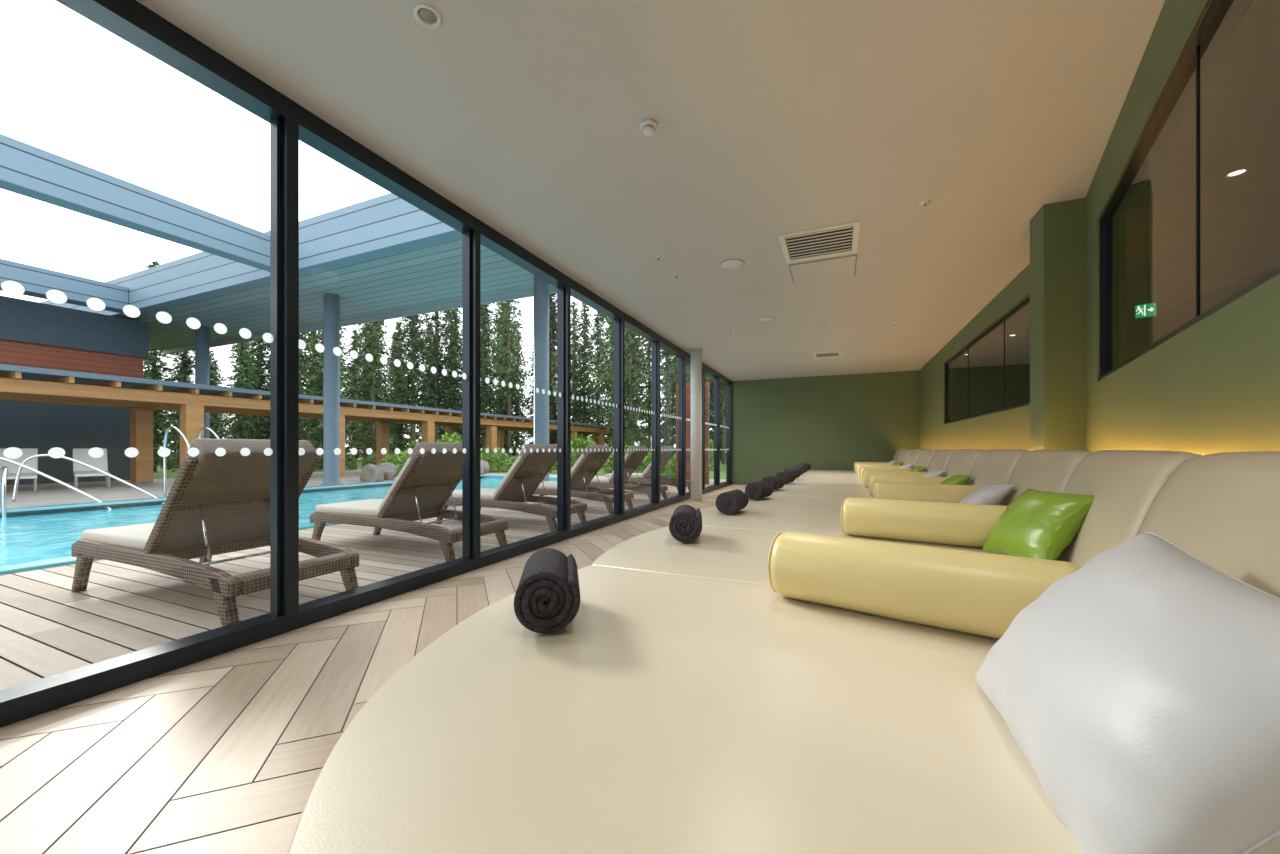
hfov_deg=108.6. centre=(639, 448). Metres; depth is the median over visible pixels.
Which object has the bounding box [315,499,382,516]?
seat cushion
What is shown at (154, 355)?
pine tree
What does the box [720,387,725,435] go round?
pine tree
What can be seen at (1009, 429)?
wall
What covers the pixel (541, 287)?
column
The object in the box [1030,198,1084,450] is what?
wall column
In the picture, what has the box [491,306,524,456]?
pine tree
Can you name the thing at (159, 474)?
ground
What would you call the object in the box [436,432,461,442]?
shrub
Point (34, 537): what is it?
swimming pool
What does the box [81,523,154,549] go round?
seat cushion
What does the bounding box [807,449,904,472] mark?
daybed
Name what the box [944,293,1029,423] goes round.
window
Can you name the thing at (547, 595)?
rolled towel
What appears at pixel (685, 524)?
rolled towel
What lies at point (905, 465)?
pillow
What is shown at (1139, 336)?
wall
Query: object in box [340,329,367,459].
pine tree
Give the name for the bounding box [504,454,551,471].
shrub
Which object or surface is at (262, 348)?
pine tree
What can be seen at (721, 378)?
window
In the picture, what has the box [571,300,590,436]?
pine tree
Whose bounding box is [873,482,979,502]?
bolster cushion
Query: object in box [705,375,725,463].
pine tree
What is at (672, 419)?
pine tree
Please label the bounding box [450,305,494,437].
pine tree
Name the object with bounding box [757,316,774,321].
ceiling speaker
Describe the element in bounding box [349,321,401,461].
pine tree
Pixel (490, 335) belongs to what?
pine tree
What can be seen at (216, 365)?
pine tree
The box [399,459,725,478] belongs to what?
ground
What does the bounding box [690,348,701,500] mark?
round column
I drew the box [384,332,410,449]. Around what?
pine tree
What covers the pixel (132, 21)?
window
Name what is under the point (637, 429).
pine tree
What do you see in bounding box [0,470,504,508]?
paving
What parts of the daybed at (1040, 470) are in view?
mattress, backrest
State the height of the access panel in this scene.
0.014 m
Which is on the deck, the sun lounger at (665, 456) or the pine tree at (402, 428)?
the sun lounger at (665, 456)
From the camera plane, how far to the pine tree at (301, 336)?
26.11 m
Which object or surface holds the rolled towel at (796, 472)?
on the daybed at (924, 457)
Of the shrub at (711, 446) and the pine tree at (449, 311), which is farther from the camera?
the pine tree at (449, 311)
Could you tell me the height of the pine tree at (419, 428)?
12.197 m
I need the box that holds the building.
[0,296,148,484]
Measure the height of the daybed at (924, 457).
0.995 m
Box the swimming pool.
[0,475,556,574]
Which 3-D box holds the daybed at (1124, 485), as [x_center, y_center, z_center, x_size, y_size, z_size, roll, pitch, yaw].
[1.063,0.502,2.329,2.478,0.995,1.278,0,0,23]
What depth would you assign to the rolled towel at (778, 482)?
6.04 m
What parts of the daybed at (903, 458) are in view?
mattress, backrest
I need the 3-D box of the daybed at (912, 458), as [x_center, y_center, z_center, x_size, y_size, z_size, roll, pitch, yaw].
[4.024,0.502,9.046,2.604,0.995,1.198,0,0,23]
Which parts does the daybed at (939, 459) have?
mattress, backrest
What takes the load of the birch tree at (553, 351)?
on the ground at (159, 474)
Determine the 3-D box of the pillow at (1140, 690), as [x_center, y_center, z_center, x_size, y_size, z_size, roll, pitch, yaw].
[0.806,0.382,0.742,0.343,0.434,0.558,0,0,24]
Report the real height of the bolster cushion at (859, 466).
0.242 m
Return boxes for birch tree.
[319,345,351,391]
[354,331,387,401]
[549,351,575,412]
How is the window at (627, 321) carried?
on the floor
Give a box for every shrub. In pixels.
[314,447,357,470]
[361,452,402,467]
[378,450,409,474]
[404,439,421,460]
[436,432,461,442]
[480,445,511,471]
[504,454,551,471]
[571,434,589,466]
[571,436,601,469]
[602,446,613,467]
[604,445,648,473]
[646,452,650,463]
[660,455,675,476]
[709,439,713,469]
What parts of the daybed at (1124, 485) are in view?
mattress, backrest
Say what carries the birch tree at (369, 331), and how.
on the ground at (159, 474)
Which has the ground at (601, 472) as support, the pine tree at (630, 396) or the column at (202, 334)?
the pine tree at (630, 396)
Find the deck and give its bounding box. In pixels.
[0,479,725,689]
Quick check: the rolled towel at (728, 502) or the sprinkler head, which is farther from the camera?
the rolled towel at (728, 502)
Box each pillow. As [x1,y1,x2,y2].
[893,462,903,465]
[899,464,912,467]
[909,466,925,471]
[923,470,944,476]
[940,475,970,484]
[959,483,1013,504]
[976,531,1279,853]
[982,489,1093,559]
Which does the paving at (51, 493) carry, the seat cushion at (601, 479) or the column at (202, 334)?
the column at (202, 334)
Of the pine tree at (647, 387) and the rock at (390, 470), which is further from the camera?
the pine tree at (647, 387)
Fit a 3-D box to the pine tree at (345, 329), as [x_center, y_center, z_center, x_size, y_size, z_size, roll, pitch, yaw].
[-22.864,-5.380,34.357,3.535,12.880,3.458,0,0,31]
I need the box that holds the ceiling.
[136,0,1279,380]
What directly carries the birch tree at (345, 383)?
on the ground at (159, 474)
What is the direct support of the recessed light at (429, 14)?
in the ceiling
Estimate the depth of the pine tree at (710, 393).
43.32 m
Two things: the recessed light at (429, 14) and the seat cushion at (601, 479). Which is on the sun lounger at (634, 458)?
the seat cushion at (601, 479)
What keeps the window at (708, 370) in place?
on the floor
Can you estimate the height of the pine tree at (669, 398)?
14.198 m
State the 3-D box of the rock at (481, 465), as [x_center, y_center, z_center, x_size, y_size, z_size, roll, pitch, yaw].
[-6.539,0.726,18.184,0.800,0.547,0.548,0,0,5]
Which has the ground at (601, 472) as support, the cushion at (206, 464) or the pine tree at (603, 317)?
the pine tree at (603, 317)
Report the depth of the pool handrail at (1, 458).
8.34 m
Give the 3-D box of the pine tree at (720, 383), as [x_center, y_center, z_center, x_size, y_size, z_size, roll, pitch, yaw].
[8.249,-7.975,46.766,4.896,19.197,4.547,0,0,-13]
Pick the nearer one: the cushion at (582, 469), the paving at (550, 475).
the cushion at (582, 469)
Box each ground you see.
[71,456,513,482]
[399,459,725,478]
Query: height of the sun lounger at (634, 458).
1.063 m
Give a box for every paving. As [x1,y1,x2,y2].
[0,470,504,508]
[485,473,604,477]
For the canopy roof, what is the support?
on the column at (202, 334)
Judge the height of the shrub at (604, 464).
1.278 m
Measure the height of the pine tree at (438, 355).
15.397 m
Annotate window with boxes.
[0,0,286,727]
[282,97,474,631]
[462,217,567,569]
[557,277,622,538]
[614,312,658,519]
[651,335,684,507]
[678,351,703,499]
[703,364,718,492]
[714,373,731,487]
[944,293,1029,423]
[1099,0,1279,379]
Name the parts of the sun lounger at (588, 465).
frame, backrest panel, backrest frame, leg, leg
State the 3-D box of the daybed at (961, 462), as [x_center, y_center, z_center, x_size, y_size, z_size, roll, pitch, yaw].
[2.596,0.502,5.730,2.604,0.995,1.218,0,0,23]
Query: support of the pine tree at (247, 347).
on the ground at (159, 474)
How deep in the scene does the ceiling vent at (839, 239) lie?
4.27 m
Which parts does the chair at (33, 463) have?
backrest, seat, leg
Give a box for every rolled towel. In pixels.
[514,548,579,632]
[669,505,701,542]
[715,489,748,513]
[745,481,772,499]
[762,476,784,489]
[776,471,794,482]
[783,469,800,478]
[790,466,804,474]
[795,465,807,471]
[799,463,810,469]
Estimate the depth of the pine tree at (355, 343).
29.86 m
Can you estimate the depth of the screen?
13.11 m
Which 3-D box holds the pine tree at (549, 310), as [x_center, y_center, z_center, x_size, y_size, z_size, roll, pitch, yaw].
[-10.344,-7.906,52.736,4.756,18.762,4.808,0,0,34]
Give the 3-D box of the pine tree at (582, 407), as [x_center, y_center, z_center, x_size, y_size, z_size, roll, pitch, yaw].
[-5.217,-6.481,45.485,4.543,16.247,4.642,0,0,-28]
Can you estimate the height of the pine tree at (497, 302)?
21.167 m
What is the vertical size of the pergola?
2.840 m
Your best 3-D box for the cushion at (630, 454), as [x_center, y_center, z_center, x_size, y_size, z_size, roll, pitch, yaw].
[-0.027,0.052,8.881,0.225,0.231,0.670,0,0,23]
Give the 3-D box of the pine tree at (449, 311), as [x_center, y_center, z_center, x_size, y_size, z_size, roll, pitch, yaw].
[-18.951,-6.882,46.139,4.347,16.620,4.395,0,0,10]
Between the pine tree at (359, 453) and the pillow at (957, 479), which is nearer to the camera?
the pillow at (957, 479)
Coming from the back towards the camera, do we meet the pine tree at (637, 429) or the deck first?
the pine tree at (637, 429)
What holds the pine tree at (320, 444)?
on the ground at (159, 474)
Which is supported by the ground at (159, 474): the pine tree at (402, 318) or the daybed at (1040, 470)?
the pine tree at (402, 318)
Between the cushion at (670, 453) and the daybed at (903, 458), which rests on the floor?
the daybed at (903, 458)
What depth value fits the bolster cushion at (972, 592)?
1.39 m
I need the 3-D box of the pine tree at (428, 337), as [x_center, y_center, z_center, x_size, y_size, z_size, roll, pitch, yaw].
[-22.461,-6.040,49.013,4.156,15.085,4.475,0,0,22]
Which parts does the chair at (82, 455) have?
leg, backrest, seat, leg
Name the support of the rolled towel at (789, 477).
on the daybed at (939, 459)
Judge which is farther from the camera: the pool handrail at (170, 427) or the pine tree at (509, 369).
the pine tree at (509, 369)
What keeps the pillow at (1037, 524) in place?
on the daybed at (1124, 485)
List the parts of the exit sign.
sign panel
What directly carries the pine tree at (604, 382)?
on the ground at (159, 474)
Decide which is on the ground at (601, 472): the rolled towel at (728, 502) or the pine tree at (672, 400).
the pine tree at (672, 400)
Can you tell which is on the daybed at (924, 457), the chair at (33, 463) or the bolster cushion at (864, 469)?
the bolster cushion at (864, 469)
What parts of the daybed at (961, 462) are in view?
mattress, backrest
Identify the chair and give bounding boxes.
[0,449,37,490]
[73,449,109,488]
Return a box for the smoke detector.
[640,118,656,135]
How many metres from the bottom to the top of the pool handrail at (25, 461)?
1.041 m
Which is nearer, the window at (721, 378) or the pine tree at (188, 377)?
the window at (721, 378)
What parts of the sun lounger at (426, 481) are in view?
leg, leg, frame, seat panel, backrest frame, backrest panel, leg, leg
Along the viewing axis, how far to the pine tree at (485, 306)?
38.15 m
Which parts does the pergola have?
post, post, post, post, post, post, post, post, post, post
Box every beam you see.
[0,134,269,271]
[0,259,127,312]
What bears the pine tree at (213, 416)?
on the ground at (159, 474)
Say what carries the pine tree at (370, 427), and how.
on the ground at (159, 474)
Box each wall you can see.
[732,364,1029,484]
[919,264,1029,450]
[1085,0,1279,454]
[1126,264,1279,359]
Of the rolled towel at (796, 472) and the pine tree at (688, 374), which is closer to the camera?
the rolled towel at (796, 472)
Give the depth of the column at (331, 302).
12.71 m
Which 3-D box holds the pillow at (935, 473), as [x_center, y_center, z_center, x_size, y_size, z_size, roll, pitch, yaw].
[3.616,0.400,5.792,0.310,0.288,0.455,0,0,23]
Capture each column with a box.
[195,326,209,438]
[320,293,342,485]
[534,275,548,480]
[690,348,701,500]
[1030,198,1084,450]
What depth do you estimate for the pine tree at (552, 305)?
43.66 m
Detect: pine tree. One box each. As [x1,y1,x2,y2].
[143,261,181,472]
[158,350,194,468]
[166,351,194,459]
[210,351,227,438]
[211,342,261,438]
[212,360,231,438]
[222,341,257,438]
[244,339,269,438]
[249,340,306,439]
[262,332,321,439]
[299,327,362,455]
[302,332,321,447]
[303,331,356,451]
[306,327,357,440]
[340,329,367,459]
[343,323,392,459]
[345,320,404,463]
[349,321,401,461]
[384,321,417,451]
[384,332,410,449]
[387,314,438,447]
[391,314,430,446]
[410,322,440,441]
[416,334,447,439]
[417,310,461,441]
[438,308,461,442]
[438,309,461,436]
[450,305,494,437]
[459,303,506,459]
[480,306,506,457]
[486,299,530,458]
[488,302,519,457]
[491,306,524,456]
[500,320,533,456]
[519,333,556,449]
[528,293,574,443]
[533,310,556,440]
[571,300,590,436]
[571,302,603,444]
[587,310,608,444]
[587,312,644,397]
[593,319,626,446]
[602,327,660,448]
[607,332,649,447]
[625,336,645,445]
[633,339,673,451]
[644,347,710,415]
[660,352,675,454]
[660,354,712,395]
[660,356,689,445]
[660,358,675,444]
[705,373,721,441]
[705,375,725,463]
[708,376,725,460]
[709,383,725,458]
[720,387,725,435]
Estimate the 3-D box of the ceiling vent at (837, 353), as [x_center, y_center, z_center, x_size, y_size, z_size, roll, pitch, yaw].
[3.811,-1.914,9.355,0.500,0.013,0.500,0,0,23]
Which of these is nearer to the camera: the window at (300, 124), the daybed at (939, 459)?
the window at (300, 124)
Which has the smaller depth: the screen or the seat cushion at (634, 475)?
the seat cushion at (634, 475)
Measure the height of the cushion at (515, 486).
0.626 m
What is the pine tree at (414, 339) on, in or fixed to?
on the ground at (159, 474)
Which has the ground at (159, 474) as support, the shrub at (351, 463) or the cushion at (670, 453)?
the shrub at (351, 463)
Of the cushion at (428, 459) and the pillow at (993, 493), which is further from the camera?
the cushion at (428, 459)
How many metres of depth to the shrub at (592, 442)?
22.72 m
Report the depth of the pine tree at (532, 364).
47.72 m
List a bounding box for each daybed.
[287,451,1279,853]
[592,450,1203,584]
[700,450,1092,537]
[742,449,984,497]
[746,450,1028,510]
[784,449,955,489]
[793,449,935,483]
[799,449,922,478]
[802,449,912,475]
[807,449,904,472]
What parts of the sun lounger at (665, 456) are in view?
backrest frame, frame, backrest panel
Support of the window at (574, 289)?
on the floor
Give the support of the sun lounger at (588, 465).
on the deck
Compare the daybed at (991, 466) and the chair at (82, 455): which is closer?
the daybed at (991, 466)
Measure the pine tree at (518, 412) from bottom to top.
12.458 m
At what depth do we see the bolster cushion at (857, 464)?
9.84 m
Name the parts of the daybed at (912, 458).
mattress, backrest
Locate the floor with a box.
[0,484,746,853]
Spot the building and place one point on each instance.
(32, 334)
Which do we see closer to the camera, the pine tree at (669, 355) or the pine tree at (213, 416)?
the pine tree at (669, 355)
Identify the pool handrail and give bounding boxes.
[0,457,111,508]
[0,466,7,518]
[12,454,164,504]
[163,426,189,496]
[198,427,219,438]
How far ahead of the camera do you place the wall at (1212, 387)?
1.89 m
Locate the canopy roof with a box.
[40,193,556,353]
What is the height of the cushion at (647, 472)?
0.626 m
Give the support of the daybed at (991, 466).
on the floor
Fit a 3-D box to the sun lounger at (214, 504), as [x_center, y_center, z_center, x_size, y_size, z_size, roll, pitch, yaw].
[-2.975,0.468,3.219,1.900,1.063,0.760,0,0,22]
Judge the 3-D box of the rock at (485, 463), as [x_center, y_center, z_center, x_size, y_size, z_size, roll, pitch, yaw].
[-6.529,0.720,18.959,0.690,0.560,0.717,0,0,32]
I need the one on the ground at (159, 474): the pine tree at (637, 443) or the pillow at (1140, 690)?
the pine tree at (637, 443)
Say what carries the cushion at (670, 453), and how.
on the sun lounger at (665, 456)
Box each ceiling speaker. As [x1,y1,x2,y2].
[720,259,744,268]
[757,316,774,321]
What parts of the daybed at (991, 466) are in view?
mattress, backrest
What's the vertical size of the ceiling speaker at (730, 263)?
0.018 m
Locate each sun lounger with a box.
[71,438,358,625]
[310,442,507,561]
[436,444,586,531]
[533,445,633,514]
[587,446,667,501]
[605,446,689,491]
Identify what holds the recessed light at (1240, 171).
in the ceiling
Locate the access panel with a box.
[788,254,856,284]
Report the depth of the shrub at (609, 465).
18.35 m
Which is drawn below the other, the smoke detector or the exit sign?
the exit sign
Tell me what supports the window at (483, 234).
on the floor
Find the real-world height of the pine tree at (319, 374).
11.194 m
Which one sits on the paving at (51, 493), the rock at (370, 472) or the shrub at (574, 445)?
the rock at (370, 472)
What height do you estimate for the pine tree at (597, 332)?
18.022 m
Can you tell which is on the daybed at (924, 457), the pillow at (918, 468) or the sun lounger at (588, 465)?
the pillow at (918, 468)
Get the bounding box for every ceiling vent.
[779,221,859,262]
[814,351,840,357]
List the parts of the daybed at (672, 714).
mattress, backrest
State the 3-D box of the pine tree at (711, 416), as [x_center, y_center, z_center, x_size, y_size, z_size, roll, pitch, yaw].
[5.261,-6.208,37.609,3.670,14.540,3.442,0,0,-30]
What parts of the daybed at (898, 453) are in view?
mattress, backrest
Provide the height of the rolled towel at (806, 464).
0.181 m
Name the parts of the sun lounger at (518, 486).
leg, seat panel, frame, backrest frame, backrest panel, leg, leg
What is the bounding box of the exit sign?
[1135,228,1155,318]
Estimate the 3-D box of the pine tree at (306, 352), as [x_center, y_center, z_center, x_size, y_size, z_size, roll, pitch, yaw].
[-31.314,-5.138,43.968,4.143,13.351,4.234,0,0,-7]
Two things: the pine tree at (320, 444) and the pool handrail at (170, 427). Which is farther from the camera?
the pine tree at (320, 444)
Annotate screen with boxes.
[676,381,708,484]
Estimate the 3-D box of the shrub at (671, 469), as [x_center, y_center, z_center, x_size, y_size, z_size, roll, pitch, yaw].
[1.406,0.592,17.783,2.161,0.972,2.236,0,0,-5]
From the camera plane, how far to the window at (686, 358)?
9.07 m
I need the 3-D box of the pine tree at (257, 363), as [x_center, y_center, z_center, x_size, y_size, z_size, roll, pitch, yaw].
[-22.137,-3.131,26.882,2.453,8.905,2.642,0,0,-45]
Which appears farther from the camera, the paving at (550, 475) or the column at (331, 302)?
the paving at (550, 475)
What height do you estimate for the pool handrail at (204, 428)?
1.593 m
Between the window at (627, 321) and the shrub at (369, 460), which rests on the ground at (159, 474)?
the shrub at (369, 460)
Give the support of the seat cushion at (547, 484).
on the sun lounger at (588, 465)
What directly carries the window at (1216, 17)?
in the wall at (1212, 387)
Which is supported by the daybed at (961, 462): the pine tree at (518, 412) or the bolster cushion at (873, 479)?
the bolster cushion at (873, 479)
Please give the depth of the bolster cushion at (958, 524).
2.64 m
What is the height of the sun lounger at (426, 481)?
1.063 m
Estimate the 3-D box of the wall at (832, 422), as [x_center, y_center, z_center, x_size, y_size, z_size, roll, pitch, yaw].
[5.772,-0.460,11.734,7.080,2.920,0.120,0,0,23]
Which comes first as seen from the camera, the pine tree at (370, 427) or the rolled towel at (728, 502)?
the rolled towel at (728, 502)
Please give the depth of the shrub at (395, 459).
16.73 m
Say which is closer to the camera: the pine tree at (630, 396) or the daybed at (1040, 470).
the daybed at (1040, 470)
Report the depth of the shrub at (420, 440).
26.97 m
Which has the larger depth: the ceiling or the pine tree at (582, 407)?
the pine tree at (582, 407)
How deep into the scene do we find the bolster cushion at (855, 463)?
10.93 m
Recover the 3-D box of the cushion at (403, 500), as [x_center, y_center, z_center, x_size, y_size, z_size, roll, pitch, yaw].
[-2.139,0.302,4.594,0.530,0.626,0.670,0,0,22]
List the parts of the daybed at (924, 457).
mattress, backrest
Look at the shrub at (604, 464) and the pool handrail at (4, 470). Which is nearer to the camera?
the pool handrail at (4, 470)
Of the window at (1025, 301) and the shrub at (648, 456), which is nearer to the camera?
the window at (1025, 301)
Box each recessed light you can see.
[413,3,441,28]
[1223,167,1249,177]
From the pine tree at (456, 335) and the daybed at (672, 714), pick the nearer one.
the daybed at (672, 714)
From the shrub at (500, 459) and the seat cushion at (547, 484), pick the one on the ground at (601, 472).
the shrub at (500, 459)
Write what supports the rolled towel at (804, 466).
on the daybed at (903, 458)
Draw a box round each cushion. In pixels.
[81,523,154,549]
[184,438,317,476]
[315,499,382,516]
[378,454,413,510]
[409,442,461,466]
[450,488,495,499]
[493,452,522,495]
[538,481,556,488]
[571,451,585,473]
[591,477,608,482]
[605,473,642,477]
[627,446,649,457]
[641,463,650,475]
[660,446,676,456]
[768,531,1080,638]
[841,497,1007,547]
[854,462,887,471]
[856,463,892,473]
[858,465,900,477]
[861,467,912,480]
[863,471,926,487]
[868,475,947,495]
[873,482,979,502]
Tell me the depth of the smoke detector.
2.69 m
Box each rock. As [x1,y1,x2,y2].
[360,464,383,481]
[377,462,397,479]
[480,460,489,472]
[480,463,483,474]
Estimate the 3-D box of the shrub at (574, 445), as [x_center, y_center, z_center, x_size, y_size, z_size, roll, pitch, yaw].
[-2.800,0.208,19.766,1.671,1.731,1.643,0,0,-36]
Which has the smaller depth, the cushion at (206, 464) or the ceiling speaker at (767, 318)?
the cushion at (206, 464)
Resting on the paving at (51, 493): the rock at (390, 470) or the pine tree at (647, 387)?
the rock at (390, 470)
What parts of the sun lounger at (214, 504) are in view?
leg, leg, seat panel, frame, leg, backrest panel, backrest frame, leg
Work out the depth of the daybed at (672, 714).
0.87 m
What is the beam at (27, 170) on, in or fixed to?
attached to the canopy roof
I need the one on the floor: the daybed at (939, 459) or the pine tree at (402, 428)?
the daybed at (939, 459)
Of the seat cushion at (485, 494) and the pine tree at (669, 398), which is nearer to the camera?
the seat cushion at (485, 494)
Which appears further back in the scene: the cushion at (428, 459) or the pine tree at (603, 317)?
the pine tree at (603, 317)
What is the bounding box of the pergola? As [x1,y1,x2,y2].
[0,364,673,482]
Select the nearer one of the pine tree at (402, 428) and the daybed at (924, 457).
the daybed at (924, 457)
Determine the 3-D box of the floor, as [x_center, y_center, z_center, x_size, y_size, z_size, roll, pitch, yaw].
[2.561,1.050,4.341,7.130,0.100,16.200,0,0,23]
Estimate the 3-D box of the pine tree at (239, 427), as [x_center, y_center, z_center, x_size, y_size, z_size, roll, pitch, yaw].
[-19.759,-2.644,22.770,2.168,7.871,2.335,0,0,12]
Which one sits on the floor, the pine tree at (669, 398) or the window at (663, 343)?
the window at (663, 343)
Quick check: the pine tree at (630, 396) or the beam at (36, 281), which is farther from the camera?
the pine tree at (630, 396)
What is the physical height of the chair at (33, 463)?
1.012 m
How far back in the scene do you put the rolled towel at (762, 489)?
4.94 m
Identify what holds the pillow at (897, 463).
on the daybed at (903, 458)
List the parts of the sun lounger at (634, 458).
backrest frame, frame, backrest panel, leg, leg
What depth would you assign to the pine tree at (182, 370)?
25.40 m
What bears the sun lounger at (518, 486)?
on the deck
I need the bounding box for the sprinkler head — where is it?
[920,199,929,206]

